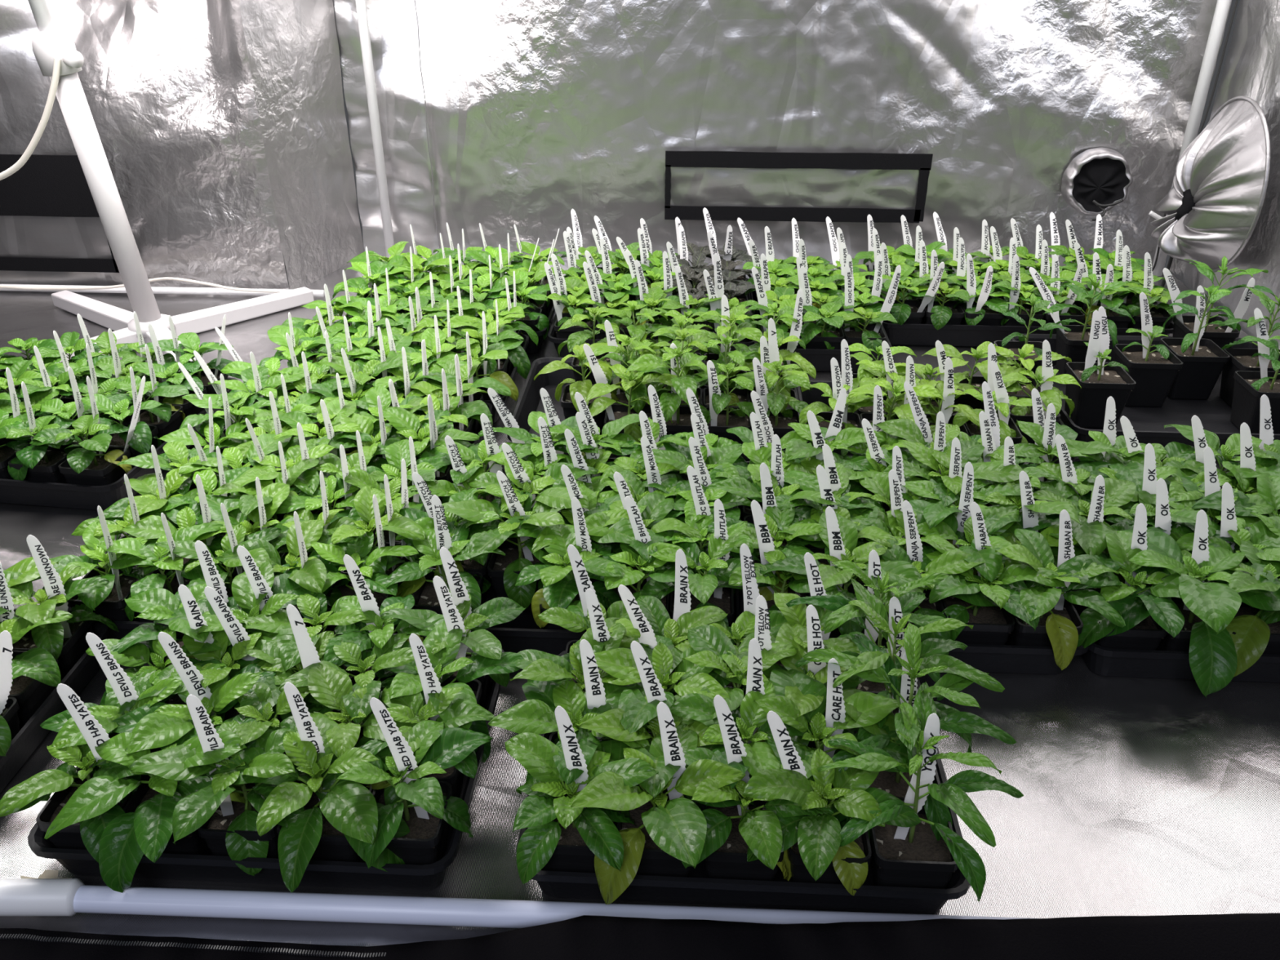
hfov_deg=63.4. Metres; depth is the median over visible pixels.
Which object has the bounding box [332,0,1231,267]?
wall
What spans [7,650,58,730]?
pot
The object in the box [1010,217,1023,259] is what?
marker
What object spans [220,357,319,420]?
pepper
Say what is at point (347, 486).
marker
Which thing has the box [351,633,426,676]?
pot
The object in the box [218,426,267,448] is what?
leaf
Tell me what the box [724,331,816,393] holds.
pepper
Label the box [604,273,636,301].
pepper
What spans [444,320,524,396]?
pepper
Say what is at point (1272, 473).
pepper
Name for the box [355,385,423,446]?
pepper
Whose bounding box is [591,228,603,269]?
marker
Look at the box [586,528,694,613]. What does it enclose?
pepper
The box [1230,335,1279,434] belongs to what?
pepper
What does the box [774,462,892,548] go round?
pepper
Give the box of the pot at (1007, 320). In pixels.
[1000,302,1044,326]
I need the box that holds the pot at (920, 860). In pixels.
[869,800,958,888]
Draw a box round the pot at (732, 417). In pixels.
[705,406,751,442]
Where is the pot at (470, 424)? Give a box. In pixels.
[450,413,475,444]
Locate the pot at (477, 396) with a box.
[438,392,483,444]
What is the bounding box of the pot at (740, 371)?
[703,370,746,388]
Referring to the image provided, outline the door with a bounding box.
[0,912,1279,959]
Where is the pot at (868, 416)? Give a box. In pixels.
[859,413,904,439]
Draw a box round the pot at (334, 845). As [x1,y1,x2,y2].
[276,780,373,862]
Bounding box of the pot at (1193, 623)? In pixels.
[1155,596,1235,651]
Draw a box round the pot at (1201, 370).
[1159,337,1230,399]
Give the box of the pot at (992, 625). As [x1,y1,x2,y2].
[941,595,1015,644]
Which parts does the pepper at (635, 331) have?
stem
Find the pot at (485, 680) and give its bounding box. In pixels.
[448,674,490,708]
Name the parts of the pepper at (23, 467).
stem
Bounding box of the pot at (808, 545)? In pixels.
[804,529,858,548]
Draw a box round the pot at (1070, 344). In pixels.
[1055,324,1111,373]
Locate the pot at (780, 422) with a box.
[768,408,799,439]
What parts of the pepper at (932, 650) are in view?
stem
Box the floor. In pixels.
[0,246,1279,946]
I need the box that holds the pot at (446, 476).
[399,455,453,483]
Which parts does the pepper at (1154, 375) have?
stem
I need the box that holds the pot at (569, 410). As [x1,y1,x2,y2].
[560,384,605,435]
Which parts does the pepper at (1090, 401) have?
stem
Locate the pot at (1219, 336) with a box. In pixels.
[1172,315,1239,347]
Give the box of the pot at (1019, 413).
[1009,395,1060,444]
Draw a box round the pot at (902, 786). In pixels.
[896,766,940,799]
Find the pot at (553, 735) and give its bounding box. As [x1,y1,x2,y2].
[548,731,608,784]
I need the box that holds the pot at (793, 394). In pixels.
[750,388,797,408]
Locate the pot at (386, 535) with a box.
[367,523,410,561]
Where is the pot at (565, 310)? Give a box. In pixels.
[561,303,593,313]
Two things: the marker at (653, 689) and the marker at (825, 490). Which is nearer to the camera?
the marker at (653, 689)
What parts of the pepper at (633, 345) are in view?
stem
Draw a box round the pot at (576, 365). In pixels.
[571,351,612,385]
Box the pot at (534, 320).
[513,307,542,331]
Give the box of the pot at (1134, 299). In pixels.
[1121,293,1158,304]
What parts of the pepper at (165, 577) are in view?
stem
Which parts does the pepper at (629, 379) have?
stem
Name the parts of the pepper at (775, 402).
stem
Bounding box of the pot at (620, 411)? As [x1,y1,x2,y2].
[604,404,652,433]
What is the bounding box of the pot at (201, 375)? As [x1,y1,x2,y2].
[182,368,228,394]
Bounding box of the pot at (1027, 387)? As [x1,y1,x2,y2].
[1008,377,1040,395]
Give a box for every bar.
[0,284,324,297]
[0,878,1027,928]
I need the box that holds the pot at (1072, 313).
[1040,302,1084,326]
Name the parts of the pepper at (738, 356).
stem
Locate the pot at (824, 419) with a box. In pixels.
[812,411,862,446]
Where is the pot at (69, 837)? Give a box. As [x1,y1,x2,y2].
[35,765,144,849]
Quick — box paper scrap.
[20,870,58,878]
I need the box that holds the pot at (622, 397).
[610,385,648,404]
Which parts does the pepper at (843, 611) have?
stem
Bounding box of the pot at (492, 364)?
[478,355,508,396]
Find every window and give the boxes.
[0,154,119,272]
[664,151,933,222]
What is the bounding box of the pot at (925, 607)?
[877,589,947,642]
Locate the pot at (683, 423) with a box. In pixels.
[666,405,693,435]
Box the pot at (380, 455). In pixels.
[374,453,382,457]
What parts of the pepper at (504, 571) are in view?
stem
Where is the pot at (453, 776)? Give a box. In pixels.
[386,767,463,798]
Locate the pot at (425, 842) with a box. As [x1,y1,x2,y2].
[372,780,452,865]
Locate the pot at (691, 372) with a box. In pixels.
[663,368,702,388]
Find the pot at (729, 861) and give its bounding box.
[702,800,784,880]
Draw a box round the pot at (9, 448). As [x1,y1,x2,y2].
[0,438,31,479]
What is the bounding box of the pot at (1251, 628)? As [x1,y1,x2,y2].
[1240,601,1279,654]
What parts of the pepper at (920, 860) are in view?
stem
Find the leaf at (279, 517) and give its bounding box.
[249,509,311,525]
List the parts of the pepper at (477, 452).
stem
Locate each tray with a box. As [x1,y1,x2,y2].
[0,377,238,511]
[0,620,109,793]
[27,648,504,891]
[67,496,442,639]
[411,462,743,655]
[464,401,492,465]
[483,333,528,422]
[506,357,808,461]
[515,650,970,914]
[521,302,555,353]
[548,277,755,360]
[732,505,1089,674]
[749,290,892,372]
[794,380,1078,465]
[865,275,1088,346]
[1010,333,1279,456]
[1081,320,1173,336]
[1081,642,1279,682]
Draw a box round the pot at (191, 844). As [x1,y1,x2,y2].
[123,774,211,855]
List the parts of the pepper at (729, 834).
stem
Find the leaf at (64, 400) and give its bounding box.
[34,397,75,418]
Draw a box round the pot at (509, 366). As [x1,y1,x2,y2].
[506,350,512,376]
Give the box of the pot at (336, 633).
[320,631,351,676]
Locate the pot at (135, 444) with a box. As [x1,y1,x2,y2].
[109,423,158,468]
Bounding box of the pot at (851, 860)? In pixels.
[786,831,871,884]
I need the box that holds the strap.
[1148,210,1162,219]
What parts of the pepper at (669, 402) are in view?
stem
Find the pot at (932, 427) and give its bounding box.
[924,413,969,437]
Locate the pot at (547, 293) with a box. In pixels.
[519,284,551,317]
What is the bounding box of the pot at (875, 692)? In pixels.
[867,691,879,693]
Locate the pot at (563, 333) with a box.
[554,313,593,338]
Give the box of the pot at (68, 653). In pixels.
[12,610,93,680]
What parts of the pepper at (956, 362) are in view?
stem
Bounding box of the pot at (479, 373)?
[472,369,498,399]
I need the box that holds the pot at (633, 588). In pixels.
[604,578,669,613]
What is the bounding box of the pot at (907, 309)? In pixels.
[881,299,924,324]
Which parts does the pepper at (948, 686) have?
stem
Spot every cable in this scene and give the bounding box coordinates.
[0,56,61,180]
[0,277,285,293]
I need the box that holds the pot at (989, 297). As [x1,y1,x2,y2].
[962,288,993,301]
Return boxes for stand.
[27,0,314,362]
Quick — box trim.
[413,0,439,248]
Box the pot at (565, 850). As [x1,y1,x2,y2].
[541,785,613,872]
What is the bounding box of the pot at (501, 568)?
[487,538,541,612]
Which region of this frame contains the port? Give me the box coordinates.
[1061,146,1133,221]
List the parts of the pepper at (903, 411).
stem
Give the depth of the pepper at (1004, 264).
2.43 m
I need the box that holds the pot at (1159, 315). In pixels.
[1124,303,1173,328]
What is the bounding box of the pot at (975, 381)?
[954,375,987,412]
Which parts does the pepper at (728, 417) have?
stem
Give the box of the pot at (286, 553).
[221,551,288,573]
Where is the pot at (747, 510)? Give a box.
[742,505,797,518]
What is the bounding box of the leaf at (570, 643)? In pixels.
[564,640,580,683]
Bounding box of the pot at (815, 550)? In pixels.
[808,547,864,583]
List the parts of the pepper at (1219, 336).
stem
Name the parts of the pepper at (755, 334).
stem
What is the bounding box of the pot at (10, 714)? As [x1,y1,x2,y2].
[2,697,19,740]
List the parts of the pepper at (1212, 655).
stem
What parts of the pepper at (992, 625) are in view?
stem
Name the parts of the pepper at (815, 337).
stem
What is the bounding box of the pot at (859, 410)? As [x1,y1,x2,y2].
[855,392,888,416]
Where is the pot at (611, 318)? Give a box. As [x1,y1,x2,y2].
[595,314,632,339]
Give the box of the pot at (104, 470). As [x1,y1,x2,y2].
[57,445,130,485]
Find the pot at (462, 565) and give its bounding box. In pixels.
[428,552,492,605]
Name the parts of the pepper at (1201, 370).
stem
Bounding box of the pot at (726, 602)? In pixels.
[669,586,733,626]
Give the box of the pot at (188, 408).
[149,384,207,417]
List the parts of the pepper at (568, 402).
stem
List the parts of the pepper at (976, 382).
stem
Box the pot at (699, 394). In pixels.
[662,386,702,405]
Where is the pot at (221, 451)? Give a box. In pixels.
[191,448,244,477]
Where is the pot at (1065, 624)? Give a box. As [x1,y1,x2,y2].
[1004,598,1083,646]
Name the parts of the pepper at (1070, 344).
stem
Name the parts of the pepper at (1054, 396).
stem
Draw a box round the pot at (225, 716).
[224,715,235,718]
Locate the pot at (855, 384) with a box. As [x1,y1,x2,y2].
[852,373,887,412]
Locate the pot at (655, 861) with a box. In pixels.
[617,790,697,877]
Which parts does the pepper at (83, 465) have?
stem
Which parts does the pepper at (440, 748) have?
stem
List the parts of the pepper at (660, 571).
stem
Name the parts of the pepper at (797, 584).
stem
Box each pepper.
[0,337,60,372]
[0,349,23,393]
[0,355,83,402]
[0,360,57,400]
[0,388,59,440]
[0,392,21,416]
[0,408,31,479]
[0,415,82,484]
[0,565,119,680]
[0,606,11,614]
[0,610,72,730]
[0,664,46,755]
[0,739,152,862]
[5,556,58,613]
[13,365,89,418]
[29,413,135,485]
[31,331,101,386]
[31,520,159,622]
[35,398,102,444]
[40,666,182,803]
[44,715,246,893]
[51,355,112,398]
[66,377,133,424]
[71,504,166,574]
[73,331,137,382]
[80,393,163,468]
[85,626,256,715]
[91,357,149,401]
[97,466,231,541]
[97,522,230,622]
[106,375,189,444]
[110,583,261,667]
[111,662,276,782]
[116,441,229,511]
[120,495,239,577]
[121,337,186,382]
[128,713,304,875]
[132,360,209,417]
[135,629,293,722]
[137,332,242,394]
[153,561,311,677]
[154,466,260,542]
[155,523,280,597]
[157,417,257,477]
[178,433,312,512]
[179,391,284,453]
[188,482,304,581]
[206,711,409,892]
[208,366,311,426]
[210,458,328,553]
[213,408,312,482]
[214,681,323,786]
[215,519,355,628]
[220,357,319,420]
[230,631,368,719]
[232,443,336,513]
[239,392,321,453]
[240,592,376,676]
[258,327,345,388]
[266,321,349,363]
[267,370,351,433]
[271,507,365,572]
[273,400,372,471]
[274,475,363,554]
[274,531,418,633]
[275,662,424,799]
[276,361,344,396]
[278,633,414,724]
[281,306,351,350]
[294,453,409,511]
[296,336,377,382]
[301,297,377,332]
[302,372,403,438]
[304,396,379,457]
[306,485,424,592]
[315,413,423,470]
[316,325,401,378]
[317,355,412,405]
[319,306,417,351]
[324,594,444,676]
[326,720,493,868]
[330,294,408,333]
[332,261,417,298]
[334,277,404,316]
[337,334,432,391]
[337,468,438,561]
[344,254,408,296]
[346,241,422,286]
[349,350,456,415]
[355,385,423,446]
[355,681,494,804]
[364,269,440,312]
[365,323,434,357]
[365,620,523,762]
[366,439,451,517]
[369,278,443,320]
[371,382,451,435]
[373,311,447,343]
[373,406,479,485]
[380,591,524,708]
[382,520,505,614]
[386,295,455,345]
[388,248,457,284]
[388,395,492,483]
[395,328,482,397]
[395,488,502,605]
[396,357,511,444]
[402,244,462,282]
[403,378,492,445]
[408,280,475,318]
[408,327,483,356]
[408,461,514,530]
[416,308,487,353]
[421,298,500,338]
[427,267,490,302]
[429,260,495,291]
[432,337,524,400]
[433,246,496,280]
[435,440,533,503]
[441,487,565,612]
[443,309,537,379]
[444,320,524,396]
[446,297,538,370]
[448,272,520,319]
[457,269,517,308]
[460,245,540,291]
[466,250,522,301]
[466,455,598,538]
[478,411,598,477]
[484,270,551,340]
[488,675,652,784]
[489,266,565,315]
[493,241,566,312]
[497,258,569,317]
[497,453,566,501]
[504,480,635,590]
[504,727,658,884]
[509,617,643,744]
[515,524,622,631]
[529,476,621,543]
[533,342,619,435]
[537,600,640,684]
[545,293,604,338]
[548,413,641,492]
[556,448,613,493]
[557,306,625,385]
[560,246,611,275]
[560,276,609,313]
[564,258,612,280]
[564,268,610,296]
[570,723,755,904]
[578,687,724,798]
[580,293,639,339]
[584,492,705,573]
[585,364,679,443]
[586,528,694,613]
[589,331,668,386]
[591,273,639,319]
[593,333,671,413]
[594,251,649,288]
[594,635,742,736]
[595,242,640,275]
[595,417,687,498]
[597,300,678,373]
[598,448,687,504]
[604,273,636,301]
[604,470,695,543]
[619,595,733,696]
[622,286,679,340]
[624,346,726,435]
[626,257,680,290]
[631,249,678,278]
[631,280,679,324]
[636,437,742,497]
[641,520,770,626]
[643,267,678,299]
[645,328,713,405]
[647,310,715,368]
[649,507,759,575]
[650,315,719,388]
[661,294,730,340]
[662,480,751,551]
[664,431,747,480]
[669,250,712,289]
[669,680,813,811]
[671,266,724,298]
[672,276,726,324]
[673,316,711,331]
[675,242,725,268]
[678,609,786,688]
[681,625,798,742]
[681,747,834,880]
[686,312,763,388]
[688,333,768,407]
[689,307,755,371]
[693,362,755,442]
[698,268,754,302]
[700,258,751,296]
[702,281,755,319]
[705,293,758,342]
[706,242,752,280]
[706,463,842,558]
[707,499,824,600]
[709,441,820,518]
[712,621,900,746]
[715,545,838,626]
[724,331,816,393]
[726,426,816,464]
[732,353,810,413]
[736,360,811,439]
[737,589,861,688]
[741,302,805,372]
[742,261,796,315]
[742,734,920,895]
[747,298,806,348]
[748,666,909,839]
[750,273,799,311]
[751,286,815,322]
[755,258,793,300]
[762,511,927,639]
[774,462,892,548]
[777,505,896,583]
[782,255,830,284]
[782,422,884,492]
[782,452,871,508]
[785,274,844,308]
[786,560,957,709]
[793,266,833,302]
[795,577,1004,752]
[798,302,860,349]
[799,382,890,446]
[801,290,844,348]
[803,622,1017,840]
[817,682,1024,902]
[821,266,875,297]
[824,431,913,484]
[825,257,867,273]
[828,306,897,351]
[832,275,886,312]
[835,471,957,547]
[837,291,884,331]
[845,375,944,439]
[845,447,927,512]
[847,359,934,420]
[848,342,919,412]
[850,509,955,581]
[853,244,915,290]
[863,533,998,654]
[868,254,919,287]
[868,275,934,324]
[872,266,919,303]
[873,418,961,476]
[882,440,1031,506]
[884,357,983,423]
[888,380,980,441]
[894,241,951,275]
[900,257,954,288]
[901,474,1020,575]
[904,282,969,329]
[906,499,1022,607]
[909,271,963,324]
[921,341,1020,415]
[921,533,1066,644]
[929,248,989,274]
[932,448,1060,515]
[944,258,987,288]
[944,478,1088,534]
[947,272,1001,307]
[952,388,1046,445]
[953,283,1010,325]
[956,431,1048,471]
[964,245,1024,275]
[970,528,1125,670]
[974,259,1026,288]
[979,271,1038,302]
[982,365,1081,444]
[992,279,1059,326]
[993,293,1071,386]
[995,343,1071,395]
[999,521,1086,587]
[1001,246,1062,277]
[1016,420,1127,500]
[1017,477,1155,582]
[1019,257,1066,287]
[1021,262,1075,302]
[1029,282,1089,326]
[1032,462,1109,516]
[1042,273,1139,373]
[1046,520,1154,616]
[1048,244,1101,278]
[1050,431,1167,496]
[1056,530,1213,650]
[1061,259,1114,290]
[1062,268,1137,313]
[1064,341,1136,427]
[1072,447,1187,525]
[1083,274,1151,328]
[1087,248,1144,274]
[1088,490,1216,531]
[1089,260,1144,285]
[1104,529,1279,697]
[1112,271,1168,311]
[1113,325,1182,407]
[1119,283,1182,328]
[1120,531,1222,604]
[1142,441,1219,484]
[1159,286,1234,399]
[1162,255,1278,347]
[1163,424,1279,492]
[1164,460,1231,510]
[1168,475,1275,582]
[1176,515,1279,608]
[1191,475,1279,561]
[1206,539,1279,676]
[1213,511,1279,574]
[1214,284,1279,407]
[1217,468,1279,524]
[1226,459,1279,511]
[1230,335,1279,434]
[1252,440,1279,462]
[1254,471,1279,480]
[1259,609,1279,623]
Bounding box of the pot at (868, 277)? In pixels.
[866,265,874,290]
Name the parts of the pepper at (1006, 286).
stem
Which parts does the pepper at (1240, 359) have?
stem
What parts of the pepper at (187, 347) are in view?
stem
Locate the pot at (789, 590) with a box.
[757,581,810,596]
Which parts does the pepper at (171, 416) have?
stem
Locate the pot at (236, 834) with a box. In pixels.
[197,779,297,858]
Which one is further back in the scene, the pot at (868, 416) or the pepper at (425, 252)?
the pepper at (425, 252)
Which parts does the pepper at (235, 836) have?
stem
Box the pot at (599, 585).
[539,577,604,631]
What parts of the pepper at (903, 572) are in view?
stem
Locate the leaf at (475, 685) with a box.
[440,678,481,704]
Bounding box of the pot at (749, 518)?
[743,515,785,546]
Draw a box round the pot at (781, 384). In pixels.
[749,370,795,391]
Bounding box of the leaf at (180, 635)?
[150,631,184,667]
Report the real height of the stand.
1.494 m
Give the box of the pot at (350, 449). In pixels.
[316,435,357,451]
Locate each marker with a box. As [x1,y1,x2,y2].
[0,561,14,622]
[0,630,13,714]
[5,367,20,441]
[21,381,39,464]
[26,534,71,638]
[33,345,53,399]
[53,330,74,397]
[56,683,119,802]
[67,366,85,440]
[77,313,94,352]
[85,343,99,417]
[85,632,138,705]
[86,376,102,457]
[97,505,123,599]
[107,328,121,377]
[123,375,145,452]
[124,474,139,524]
[129,366,139,426]
[133,311,146,375]
[145,343,160,422]
[147,323,166,382]
[151,444,166,515]
[157,631,219,726]
[160,512,183,585]
[168,315,180,362]
[177,362,225,437]
[177,584,213,644]
[186,693,234,816]
[187,423,216,489]
[193,350,235,422]
[194,540,228,603]
[195,474,213,545]
[204,586,256,660]
[208,396,214,453]
[214,314,226,377]
[214,326,242,361]
[216,445,226,533]
[220,373,231,448]
[220,502,242,574]
[236,545,272,610]
[245,417,272,480]
[249,351,263,408]
[255,476,266,530]
[269,391,282,435]
[278,440,290,514]
[280,374,291,413]
[284,681,324,800]
[285,332,302,394]
[286,604,320,668]
[288,311,296,356]
[293,511,307,568]
[297,422,311,469]
[301,351,314,423]
[315,306,335,370]
[319,471,329,528]
[320,399,337,455]
[324,284,334,325]
[324,330,335,378]
[336,373,348,450]
[339,444,352,509]
[341,347,359,408]
[342,270,351,325]
[342,554,380,632]
[343,315,353,361]
[355,430,366,471]
[365,246,372,297]
[367,300,374,350]
[369,697,429,819]
[372,494,384,561]
[373,283,378,328]
[373,283,382,328]
[377,326,386,377]
[377,395,385,458]
[377,395,386,458]
[383,474,395,570]
[385,267,390,305]
[385,318,396,384]
[388,378,399,407]
[390,378,394,407]
[400,458,408,558]
[401,346,410,397]
[408,296,414,344]
[408,296,417,344]
[408,435,419,502]
[408,633,441,720]
[409,224,417,254]
[409,246,413,282]
[412,471,453,555]
[415,287,422,345]
[416,286,418,322]
[421,339,428,382]
[422,338,426,381]
[426,395,435,476]
[428,394,435,472]
[428,395,439,476]
[429,271,435,318]
[431,494,452,582]
[432,575,467,659]
[434,315,440,358]
[439,546,473,654]
[440,232,445,266]
[441,368,445,411]
[441,368,450,414]
[444,435,469,491]
[446,222,453,250]
[446,299,450,351]
[448,255,453,292]
[454,355,462,430]
[456,354,463,431]
[457,243,462,293]
[457,285,463,352]
[462,228,466,265]
[466,331,473,401]
[466,332,471,402]
[469,269,473,304]
[479,222,486,251]
[480,413,502,498]
[481,311,487,377]
[487,387,524,444]
[488,254,493,299]
[495,299,499,368]
[496,471,533,560]
[498,244,503,297]
[502,442,536,507]
[505,277,512,323]
[507,232,511,267]
[513,271,516,332]
[514,224,523,262]
[528,238,538,271]
[537,417,558,471]
[539,387,564,453]
[540,239,554,284]
[542,228,559,284]
[544,262,563,325]
[551,253,567,309]
[554,706,588,808]
[560,464,591,542]
[563,231,576,275]
[564,428,591,483]
[566,226,578,268]
[567,544,596,616]
[570,208,582,268]
[571,497,591,551]
[574,391,602,448]
[575,412,602,492]
[579,639,606,741]
[582,261,601,324]
[582,343,615,420]
[584,250,604,304]
[584,588,610,670]
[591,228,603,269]
[594,215,613,264]
[600,237,612,284]
[604,320,620,394]
[613,471,642,519]
[616,236,635,264]
[617,584,657,648]
[624,496,652,581]
[625,248,639,299]
[630,640,666,702]
[634,259,648,323]
[637,227,648,284]
[639,410,657,448]
[640,217,652,262]
[640,435,662,493]
[647,384,666,449]
[656,702,685,799]
[662,251,672,297]
[666,241,679,296]
[670,343,681,420]
[672,548,691,641]
[674,265,689,318]
[675,217,680,259]
[678,224,688,274]
[685,388,709,435]
[686,465,711,551]
[688,436,711,507]
[690,413,711,470]
[702,207,716,262]
[702,269,719,328]
[706,231,720,265]
[706,360,720,426]
[713,253,724,323]
[713,498,729,599]
[713,694,750,815]
[720,294,731,374]
[723,225,733,261]
[737,217,752,256]
[739,543,759,637]
[742,638,764,743]
[748,239,760,275]
[750,412,770,462]
[751,266,768,331]
[751,391,773,443]
[751,500,775,594]
[752,357,768,413]
[754,595,772,650]
[760,253,770,291]
[760,336,772,393]
[760,462,777,541]
[764,226,774,262]
[766,711,807,777]
[768,318,779,384]
[770,434,784,487]
[786,288,803,364]
[791,217,799,269]
[795,256,804,318]
[798,239,808,289]
[800,266,812,324]
[804,551,831,639]
[805,604,826,675]
[806,410,825,460]
[816,464,837,509]
[822,444,841,492]
[823,657,845,758]
[824,387,846,442]
[825,506,845,590]
[826,216,839,270]
[830,357,844,416]
[836,227,848,267]
[840,241,847,292]
[840,338,853,422]
[844,254,854,293]
[844,265,854,331]
[861,418,887,504]
[864,549,881,641]
[866,214,874,271]
[871,253,882,319]
[872,228,880,269]
[872,385,884,431]
[873,265,901,333]
[880,242,890,298]
[881,340,897,398]
[885,596,905,712]
[888,469,905,538]
[889,445,906,510]
[893,712,939,839]
[898,652,917,712]
[900,214,912,260]
[902,500,923,574]
[903,355,915,404]
[903,381,933,442]
[914,225,922,272]
[916,262,944,312]
[919,240,928,299]
[927,249,937,312]
[933,211,947,273]
[933,411,946,475]
[935,340,946,381]
[941,357,955,423]
[948,437,962,504]
[952,226,959,274]
[952,462,973,548]
[956,237,966,288]
[966,253,976,308]
[969,502,991,576]
[974,266,992,311]
[978,411,996,462]
[980,219,990,272]
[982,381,999,448]
[987,342,997,391]
[989,360,1010,424]
[990,226,1002,271]
[1002,436,1015,483]
[1008,237,1017,283]
[1008,253,1021,310]
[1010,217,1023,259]
[1018,471,1039,532]
[1029,266,1065,333]
[1031,387,1045,481]
[1033,224,1043,285]
[1037,403,1056,481]
[1040,239,1049,275]
[1040,339,1053,416]
[1047,253,1060,315]
[1049,212,1060,258]
[1054,509,1075,609]
[1055,434,1078,493]
[1061,262,1084,313]
[1065,219,1077,267]
[1074,241,1088,288]
[1084,310,1100,379]
[1087,475,1105,523]
[1092,213,1102,262]
[1092,252,1102,305]
[1097,306,1110,374]
[1101,264,1113,310]
[1101,395,1116,461]
[1114,229,1123,273]
[1120,415,1143,453]
[1122,244,1132,302]
[1124,502,1147,586]
[1139,292,1152,358]
[1142,443,1157,517]
[1143,252,1153,298]
[1155,478,1171,535]
[1162,267,1183,324]
[1182,509,1209,610]
[1191,285,1206,351]
[1191,415,1208,463]
[1203,446,1220,521]
[1219,482,1237,551]
[1225,277,1254,332]
[1240,422,1256,471]
[1253,307,1270,382]
[1258,394,1274,450]
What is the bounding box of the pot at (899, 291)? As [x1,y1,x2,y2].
[877,288,917,303]
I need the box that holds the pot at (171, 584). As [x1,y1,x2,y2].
[129,568,189,622]
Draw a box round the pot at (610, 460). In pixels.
[606,457,616,462]
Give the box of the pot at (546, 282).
[540,276,553,312]
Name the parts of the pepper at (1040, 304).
stem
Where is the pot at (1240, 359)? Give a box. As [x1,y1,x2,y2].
[1219,347,1279,407]
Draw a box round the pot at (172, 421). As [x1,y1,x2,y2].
[118,404,183,444]
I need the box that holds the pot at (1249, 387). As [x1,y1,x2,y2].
[1230,370,1279,434]
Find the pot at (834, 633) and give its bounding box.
[828,583,867,639]
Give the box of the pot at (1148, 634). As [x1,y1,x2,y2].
[1083,591,1167,650]
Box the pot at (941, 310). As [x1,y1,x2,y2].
[920,300,964,324]
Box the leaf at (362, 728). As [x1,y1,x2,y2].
[344,722,363,735]
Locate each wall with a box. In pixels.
[0,0,288,288]
[239,0,364,288]
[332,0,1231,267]
[1169,0,1279,352]
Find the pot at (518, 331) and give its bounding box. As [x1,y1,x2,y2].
[511,329,521,370]
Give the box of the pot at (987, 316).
[959,301,1004,325]
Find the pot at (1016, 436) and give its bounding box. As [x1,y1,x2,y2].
[964,415,1022,444]
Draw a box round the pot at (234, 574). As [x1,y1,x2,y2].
[224,570,244,579]
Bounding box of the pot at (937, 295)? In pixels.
[917,288,955,324]
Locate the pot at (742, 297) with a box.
[733,292,747,301]
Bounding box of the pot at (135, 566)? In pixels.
[97,534,142,567]
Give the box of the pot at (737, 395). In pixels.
[703,386,749,407]
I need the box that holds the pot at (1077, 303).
[1073,300,1101,313]
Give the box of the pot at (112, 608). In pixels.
[66,566,142,622]
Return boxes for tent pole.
[355,0,394,257]
[1151,0,1231,275]
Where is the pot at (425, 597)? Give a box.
[411,571,483,614]
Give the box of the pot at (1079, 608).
[1071,588,1101,616]
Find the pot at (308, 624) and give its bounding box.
[274,574,330,628]
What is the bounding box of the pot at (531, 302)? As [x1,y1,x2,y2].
[510,295,546,315]
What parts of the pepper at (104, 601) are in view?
stem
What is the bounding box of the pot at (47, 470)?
[8,443,79,484]
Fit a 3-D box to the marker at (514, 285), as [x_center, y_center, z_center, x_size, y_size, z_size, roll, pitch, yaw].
[-0.262,-0.347,2.168,0.004,0.182,0.034,5,29,10]
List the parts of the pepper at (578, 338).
stem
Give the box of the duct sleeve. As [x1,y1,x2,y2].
[1150,95,1270,287]
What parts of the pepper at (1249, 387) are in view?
stem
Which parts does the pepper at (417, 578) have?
stem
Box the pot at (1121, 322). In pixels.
[1083,303,1133,328]
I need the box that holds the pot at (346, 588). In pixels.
[326,573,393,628]
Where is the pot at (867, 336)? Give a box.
[841,323,886,346]
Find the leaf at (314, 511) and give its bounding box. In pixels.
[289,485,317,513]
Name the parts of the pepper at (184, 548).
stem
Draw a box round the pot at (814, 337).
[801,322,844,349]
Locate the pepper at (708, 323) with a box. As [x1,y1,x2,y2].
[673,316,711,331]

